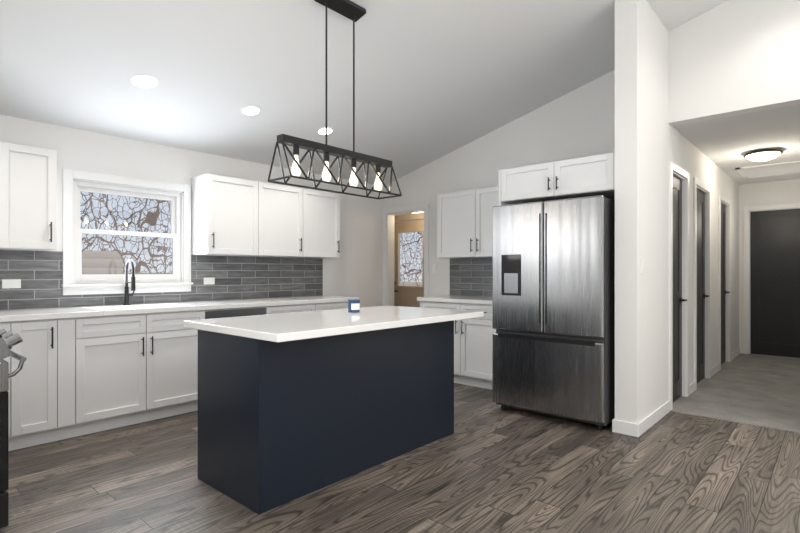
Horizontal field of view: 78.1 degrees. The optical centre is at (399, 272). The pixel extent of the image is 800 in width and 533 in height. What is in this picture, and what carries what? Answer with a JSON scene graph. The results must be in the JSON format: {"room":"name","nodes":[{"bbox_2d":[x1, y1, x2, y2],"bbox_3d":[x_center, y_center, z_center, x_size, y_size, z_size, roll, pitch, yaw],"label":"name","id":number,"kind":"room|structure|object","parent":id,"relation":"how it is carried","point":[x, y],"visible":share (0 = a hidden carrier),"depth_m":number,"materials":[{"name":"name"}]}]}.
{"room":"kitchen","nodes":[
{"label":"kitchen","id":0,"kind":"room"},
{"bbox_2d":[0,115,382,309],"bbox_3d":[-2.007,-0.020,5.016,0.148,2.480,5.460,0,0,42],"label":"wall","id":1,"kind":"structure","parent":0,"point":[354,269],"depth_m":4.91,"materials":[{"name":"white paint"}]},
{"bbox_2d":[2,279,20,288],"bbox_3d":[-2.990,0.090,3.796,0.009,0.070,0.115,0,0,42],"label":"electrical outlet","id":2,"kind":"object","parent":1,"relation":"attached to","point":[11,283],"visible":1,"depth_m":3.79,"materials":[{"name":"white plastic"}]},
{"bbox_2d":[0,141,56,250],"bbox_3d":[-3.127,-0.550,3.382,0.364,0.760,1.241,0,0,42],"label":"upper cabinet","id":3,"kind":"object","parent":1,"relation":"attached to","point":[28,197],"visible":1,"depth_m":3.62,"materials":[{"name":"white wood"}]},
{"bbox_2d":[61,168,192,294],"bbox_3d":[-2.445,-0.330,4.475,0.155,1.040,1.090,0,0,42],"label":"window","id":4,"kind":"structure","parent":1,"relation":"in","point":[80,277],"depth_m":4.41,"materials":[{"name":"white"}]},
{"bbox_2d":[204,277,214,284],"bbox_3d":[-1.929,0.090,4.987,0.009,0.070,0.115,0,0,42],"label":"electrical outlet","id":5,"kind":"object","parent":1,"relation":"attached to","point":[209,281],"visible":1,"depth_m":4.98,"materials":[{"name":"white plastic"}]},
{"bbox_2d":[191,174,339,257],"bbox_3d":[-1.371,-0.550,5.353,0.364,0.760,1.650,0,0,42],"label":"upper cabinet","id":6,"kind":"object","parent":1,"relation":"attached to","point":[230,216],"visible":1,"depth_m":5.07,"materials":[{"name":"white wood"}]},
{"bbox_2d":[0,0,727,185],"bbox_3d":[0.644,-2.131,2.654,7.250,1.932,5.460,0,0,42],"label":"ceiling","id":7,"kind":"structure","parent":0,"point":[435,80],"depth_m":3.92,"materials":[{"name":"white paint"}]},
{"bbox_2d":[131,74,157,88],"bbox_3d":[-1.905,-1.422,3.679,0.180,0.048,0.184,0,0,42],"label":"recessed light","id":8,"kind":"object","parent":7,"relation":"in","point":[145,81],"visible":1,"depth_m":3.67,"materials":[{"name":"white plastic"}]},
{"bbox_2d":[240,105,261,115],"bbox_3d":[-1.313,-1.422,4.344,0.180,0.048,0.184,0,0,42],"label":"recessed light","id":9,"kind":"object","parent":7,"relation":"in","point":[251,110],"visible":1,"depth_m":4.34,"materials":[{"name":"white plastic"}]},
{"bbox_2d":[316,126,333,135],"bbox_3d":[-0.754,-1.422,4.971,0.180,0.048,0.184,0,0,42],"label":"recessed light","id":10,"kind":"object","parent":7,"relation":"in","point":[321,131],"visible":0.92,"depth_m":4.96,"materials":[{"name":"white plastic"}]},
{"bbox_2d":[268,0,401,198],"bbox_3d":[-0.393,-1.167,3.257,0.243,1.246,0.963,0,0,42],"label":"pendant light","id":11,"kind":"object","parent":7,"relation":"hanging from","point":[352,11],"visible":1,"depth_m":3.22,"materials":[{"name":"black metal"}]},
{"bbox_2d":[0,383,799,532],"bbox_3d":[0.598,1.260,2.602,7.250,0.080,5.321,0,0,42],"label":"floor","id":12,"kind":"structure","parent":0,"point":[488,465],"depth_m":2.83,"materials":[{"name":"brown wood"}]},
{"bbox_2d":[0,320,23,450],"bbox_3d":[-2.894,0.775,3.442,0.612,0.890,0.290,0,0,42],"label":"base cabinet","id":13,"kind":"object","parent":12,"relation":"on","point":[16,383],"depth_m":3.33,"materials":[{"name":"white wood"}]},
{"bbox_2d":[0,328,25,527],"bbox_3d":[-2.315,0.728,2.333,0.760,0.945,0.752,0,0,42],"label":"range","id":14,"kind":"object","parent":12,"relation":"on","point":[9,340],"visible":1,"depth_m":2.30,"materials":[{"name":"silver metal"}]},
{"bbox_2d":[24,320,79,447],"bbox_3d":[-2.712,0.775,3.647,0.612,0.890,0.372,0,0,42],"label":"base cabinet","id":15,"kind":"object","parent":12,"relation":"on","point":[51,347],"depth_m":3.48,"materials":[{"name":"white wood"}]},
{"bbox_2d":[80,312,207,435],"bbox_3d":[-2.294,0.775,4.116,0.612,0.890,1.094,0,0,42],"label":"base cabinet","id":16,"kind":"object","parent":12,"relation":"on","point":[85,370],"depth_m":3.91,"materials":[{"name":"white wood"}]},
{"bbox_2d":[0,296,358,323],"bbox_3d":[-2.067,0.310,4.356,0.631,0.040,4.106,0,0,42],"label":"countertop","id":17,"kind":"structure","parent":16,"relation":"on","point":[6,316],"depth_m":4.16,"materials":[{"name":"white stone"}]},
{"bbox_2d":[123,259,135,304],"bbox_3d":[-2.341,0.089,4.313,0.197,0.402,0.106,0,0,42],"label":"kitchen faucet","id":18,"kind":"object","parent":17,"relation":"on","point":[127,294],"visible":1,"depth_m":4.32,"materials":[{"name":"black metal"}]},
{"bbox_2d":[208,308,275,318],"bbox_3d":[-1.726,0.775,4.753,0.612,0.890,0.735,0,0,42],"label":"dishwasher","id":19,"kind":"object","parent":12,"relation":"on","point":[216,312],"depth_m":4.56,"materials":[{"name":"silver metal"}]},
{"bbox_2d":[276,304,323,313],"bbox_3d":[-1.302,0.775,5.229,0.612,0.890,0.661,0,0,42],"label":"base cabinet","id":20,"kind":"object","parent":12,"relation":"on","point":[280,308],"depth_m":5.07,"materials":[{"name":"white wood"}]},
{"bbox_2d":[198,322,453,513],"bbox_3d":[-0.393,0.775,3.323,0.652,0.890,1.682,0,0,42],"label":"kitchen island","id":21,"kind":"object","parent":12,"relation":"on","point":[293,406],"depth_m":2.80,"materials":[{"name":"wood"}]},
{"bbox_2d":[184,306,483,341],"bbox_3d":[-0.339,0.310,3.295,0.970,0.040,1.790,0,0,42],"label":"island countertop","id":22,"kind":"structure","parent":21,"relation":"on","point":[296,326],"depth_m":2.89,"materials":[{"name":"white stone"}]},
{"bbox_2d":[348,299,359,312],"bbox_3d":[-0.333,0.245,3.565,0.088,0.090,0.088,0,0,42],"label":"candle","id":23,"kind":"object","parent":22,"relation":"on","point":[353,301],"visible":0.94,"depth_m":3.53,"materials":[{"name":"blue glass"}]},
{"bbox_2d":[351,303,359,309],"bbox_3d":[-0.318,0.247,3.538,0.029,0.045,0.063,0,0,42],"label":"label","id":24,"kind":"object","parent":23,"relation":"attached to","point":[355,306],"visible":1,"depth_m":3.52,"materials":[{"name":"white paper"}]},
{"bbox_2d":[324,300,347,309],"bbox_3d":[-0.941,0.775,5.634,0.612,0.890,0.658,0,0,42],"label":"base cabinet","id":25,"kind":"object","parent":12,"relation":"on","point":[326,306],"depth_m":5.46,"materials":[{"name":"white"}]},
{"bbox_2d":[420,302,495,389],"bbox_3d":[0.839,0.775,5.526,1.101,0.890,0.608,0,0,42],"label":"base cabinet","id":26,"kind":"object","parent":12,"relation":"on","point":[472,351],"depth_m":5.21,"materials":[{"name":"white wood"}]},
{"bbox_2d":[417,295,491,305],"bbox_3d":[0.890,0.310,5.464,1.301,0.040,0.633,0,0,42],"label":"countertop","id":27,"kind":"structure","parent":26,"relation":"on","point":[476,301],"depth_m":5.42,"materials":[{"name":"white stone"}]},
{"bbox_2d":[492,195,614,429],"bbox_3d":[1.492,0.320,4.388,0.960,1.800,0.983,0,0,42],"label":"fridge","id":28,"kind":"object","parent":12,"relation":"on","point":[553,305],"visible":0.96,"depth_m":3.95,"materials":[{"name":"grey metal"}]},
{"bbox_2d":[394,213,423,221],"bbox_3d":[0.382,0.020,7.494,1.900,2.400,0.100,0,0,42],"label":"wall","id":29,"kind":"structure","parent":0,"point":[409,217],"depth_m":7.65,"materials":[{"name":"beige paint"}]},
{"bbox_2d":[394,219,423,306],"bbox_3d":[0.155,0.205,7.645,0.800,2.006,0.099,0,0,42],"label":"door","id":30,"kind":"structure","parent":29,"relation":"in","point":[405,296],"depth_m":7.72,"materials":[{"name":"beige wood"}]},
{"bbox_2d":[383,70,614,296],"bbox_3d":[1.059,-0.446,5.841,3.630,3.332,0.148,0,0,42],"label":"wall","id":31,"kind":"structure","parent":0,"point":[579,122],"depth_m":5.68,"materials":[{"name":"white paint"}]},
{"bbox_2d":[382,204,428,305],"bbox_3d":[0.112,0.170,6.677,0.817,2.100,0.160,0,0,42],"label":"door frame","id":32,"kind":"structure","parent":31,"relation":"attached to","point":[388,214],"depth_m":6.85,"materials":[{"name":"white wood"}]},
{"bbox_2d":[432,264,436,272],"bbox_3d":[0.441,-0.040,6.298,0.070,0.115,0.009,0,0,42],"label":"light switch","id":33,"kind":"object","parent":31,"relation":"attached to","point":[434,268],"visible":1,"depth_m":6.29,"materials":[{"name":"white plastic"}]},
{"bbox_2d":[437,186,498,257],"bbox_3d":[0.948,-0.550,5.628,1.068,0.760,0.327,0,0,42],"label":"upper cabinet","id":34,"kind":"object","parent":31,"relation":"attached to","point":[464,224],"depth_m":5.61,"materials":[{"name":"white wood"}]},
{"bbox_2d":[497,152,614,203],"bbox_3d":[1.640,-0.785,4.530,1.009,0.290,1.047,0,0,42],"label":"upper cabinet","id":35,"kind":"object","parent":31,"relation":"attached to","point":[594,175],"depth_m":4.12,"materials":[{"name":"white wood"}]},
{"bbox_2d":[615,0,738,423],"bbox_3d":[3.259,-0.461,5.762,0.560,3.363,5.140,0,0,42],"label":"wall","id":36,"kind":"structure","parent":0,"point":[641,200],"depth_m":3.86,"materials":[{"name":"white paint"}]},
{"bbox_2d":[612,418,634,433],"bbox_3d":[1.933,1.173,4.081,0.044,0.095,0.894,0,0,42],"label":"baseboard","id":37,"kind":"structure","parent":36,"relation":"attached to","point":[618,426],"depth_m":3.73,"materials":[{"name":"white wood"}]},
{"bbox_2d":[635,400,669,436],"bbox_3d":[2.058,1.173,3.983,0.014,0.095,0.914,0,0,42],"label":"baseboard","id":38,"kind":"structure","parent":36,"relation":"attached to","point":[640,428],"depth_m":3.90,"materials":[{"name":"white wood"}]},
{"bbox_2d":[669,161,688,410],"bbox_3d":[2.566,0.122,4.626,0.118,2.195,0.710,0,0,42],"label":"trim","id":39,"kind":"structure","parent":36,"relation":"attached to","point":[683,177],"depth_m":4.80,"materials":[{"name":"white wood"}]},
{"bbox_2d":[673,176,686,401],"bbox_3d":[2.581,0.157,4.611,0.100,2.102,0.548,0,0,42],"label":"hall door","id":40,"kind":"structure","parent":36,"relation":"in","point":[677,288],"depth_m":4.71,"materials":[{"name":"black wood"}]},
{"bbox_2d":[689,382,694,394],"bbox_3d":[2.931,1.173,4.963,0.014,0.095,0.280,0,0,42],"label":"baseboard","id":41,"kind":"structure","parent":36,"relation":"attached to","point":[692,386],"depth_m":4.98,"materials":[{"name":"white wood"}]},
{"bbox_2d":[693,177,710,389],"bbox_3d":[3.260,0.122,5.405,0.118,2.195,0.820,0,0,42],"label":"trim","id":42,"kind":"structure","parent":36,"relation":"attached to","point":[697,184],"depth_m":5.63,"materials":[{"name":"white wood"}]},
{"bbox_2d":[697,190,709,382],"bbox_3d":[3.276,0.157,5.391,0.100,2.102,0.658,0,0,42],"label":"hall door","id":43,"kind":"structure","parent":36,"relation":"in","point":[701,295],"depth_m":5.50,"materials":[{"name":"black wood"}]},
{"bbox_2d":[711,363,719,376],"bbox_3d":[3.762,1.173,5.896,0.014,0.095,0.580,0,0,42],"label":"baseboard","id":44,"kind":"structure","parent":36,"relation":"attached to","point":[716,368],"depth_m":5.90,"materials":[{"name":"white wood"}]},
{"bbox_2d":[718,193,730,369],"bbox_3d":[4.186,0.122,6.444,0.118,2.195,0.800,0,0,42],"label":"trim","id":45,"kind":"structure","parent":36,"relation":"attached to","point":[722,199],"depth_m":6.66,"materials":[{"name":"white wood"}]},
{"bbox_2d":[721,204,729,363],"bbox_3d":[4.201,0.157,6.429,0.100,2.102,0.638,0,0,42],"label":"hall door","id":46,"kind":"structure","parent":36,"relation":"in","point":[723,284],"depth_m":6.59,"materials":[{"name":"black wood"}]},
{"bbox_2d":[731,347,741,359],"bbox_3d":[4.790,1.173,7.045,0.020,0.095,0.905,0,0,42],"label":"baseboard","id":47,"kind":"structure","parent":36,"relation":"attached to","point":[739,350],"depth_m":7.11,"materials":[{"name":"white wood"}]},
{"bbox_2d":[668,0,799,125],"bbox_3d":[3.635,-0.899,3.284,3.620,4.238,0.140,0,0,42],"label":"wall","id":48,"kind":"structure","parent":0,"point":[728,58],"depth_m":4.01,"materials":[{"name":"white paint"}]},
{"bbox_2d":[671,353,799,432],"bbox_3d":[4.148,1.257,5.573,1.340,0.086,4.239,0,0,42],"label":"floor","id":49,"kind":"structure","parent":0,"point":[760,390],"depth_m":4.89,"materials":[{"name":"grey wood"}]},
{"bbox_2d":[673,104,799,184],"bbox_3d":[4.194,-1.350,5.625,1.340,0.080,4.100,0,0,42],"label":"ceiling","id":50,"kind":"structure","parent":0,"point":[725,144],"depth_m":4.83,"materials":[{"name":"white paint"}]},
{"bbox_2d":[743,150,782,161],"bbox_3d":[3.948,-1.260,5.363,0.350,0.100,0.350,0,0,42],"label":"light","id":51,"kind":"object","parent":50,"relation":"attached to","point":[762,155],"visible":1,"depth_m":5.28,"materials":[{"name":"white glass"}]},
{"bbox_2d":[735,161,799,178],"bbox_3d":[4.798,-1.304,6.272,0.780,0.012,0.850,0,0,42],"label":"attic hatch","id":52,"kind":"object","parent":50,"relation":"attached to","point":[792,167],"depth_m":6.27,"materials":[{"name":"white"}]},
{"bbox_2d":[739,179,799,346],"bbox_3d":[5.527,-0.085,7.090,1.060,2.610,0.140,0,0,42],"label":"wall","id":53,"kind":"structure","parent":0,"point":[772,192],"depth_m":7.24,"materials":[{"name":"white paint"}]},
{"bbox_2d":[743,203,799,353],"bbox_3d":[5.500,0.122,7.076,0.930,2.195,0.118,0,0,42],"label":"trim","id":54,"kind":"structure","parent":53,"relation":"attached to","point":[747,210],"depth_m":7.31,"materials":[{"name":"white wood"}]},
{"bbox_2d":[751,209,799,357],"bbox_3d":[5.486,0.157,7.059,0.768,2.102,0.100,0,0,42],"label":"door","id":55,"kind":"structure","parent":53,"relation":"in","point":[775,282],"depth_m":7.12,"materials":[{"name":"black wood"}]},
{"label":"outside","id":56,"kind":"structure","parent":0,"visible":0},
{"bbox_2d":[80,192,171,273],"bbox_3d":[-4.560,-1.780,8.081,0.020,10.000,18.000,0,0,42],"label":"window glass","id":57,"kind":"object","parent":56,"point":[112,225],"depth_m":8.10,"materials":[{"name":"clear glass"}]},
{"bbox_2d":[400,232,422,285],"bbox_3d":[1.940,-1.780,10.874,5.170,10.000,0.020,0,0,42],"label":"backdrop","id":58,"kind":"structure","parent":56,"point":[408,263],"depth_m":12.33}
]}

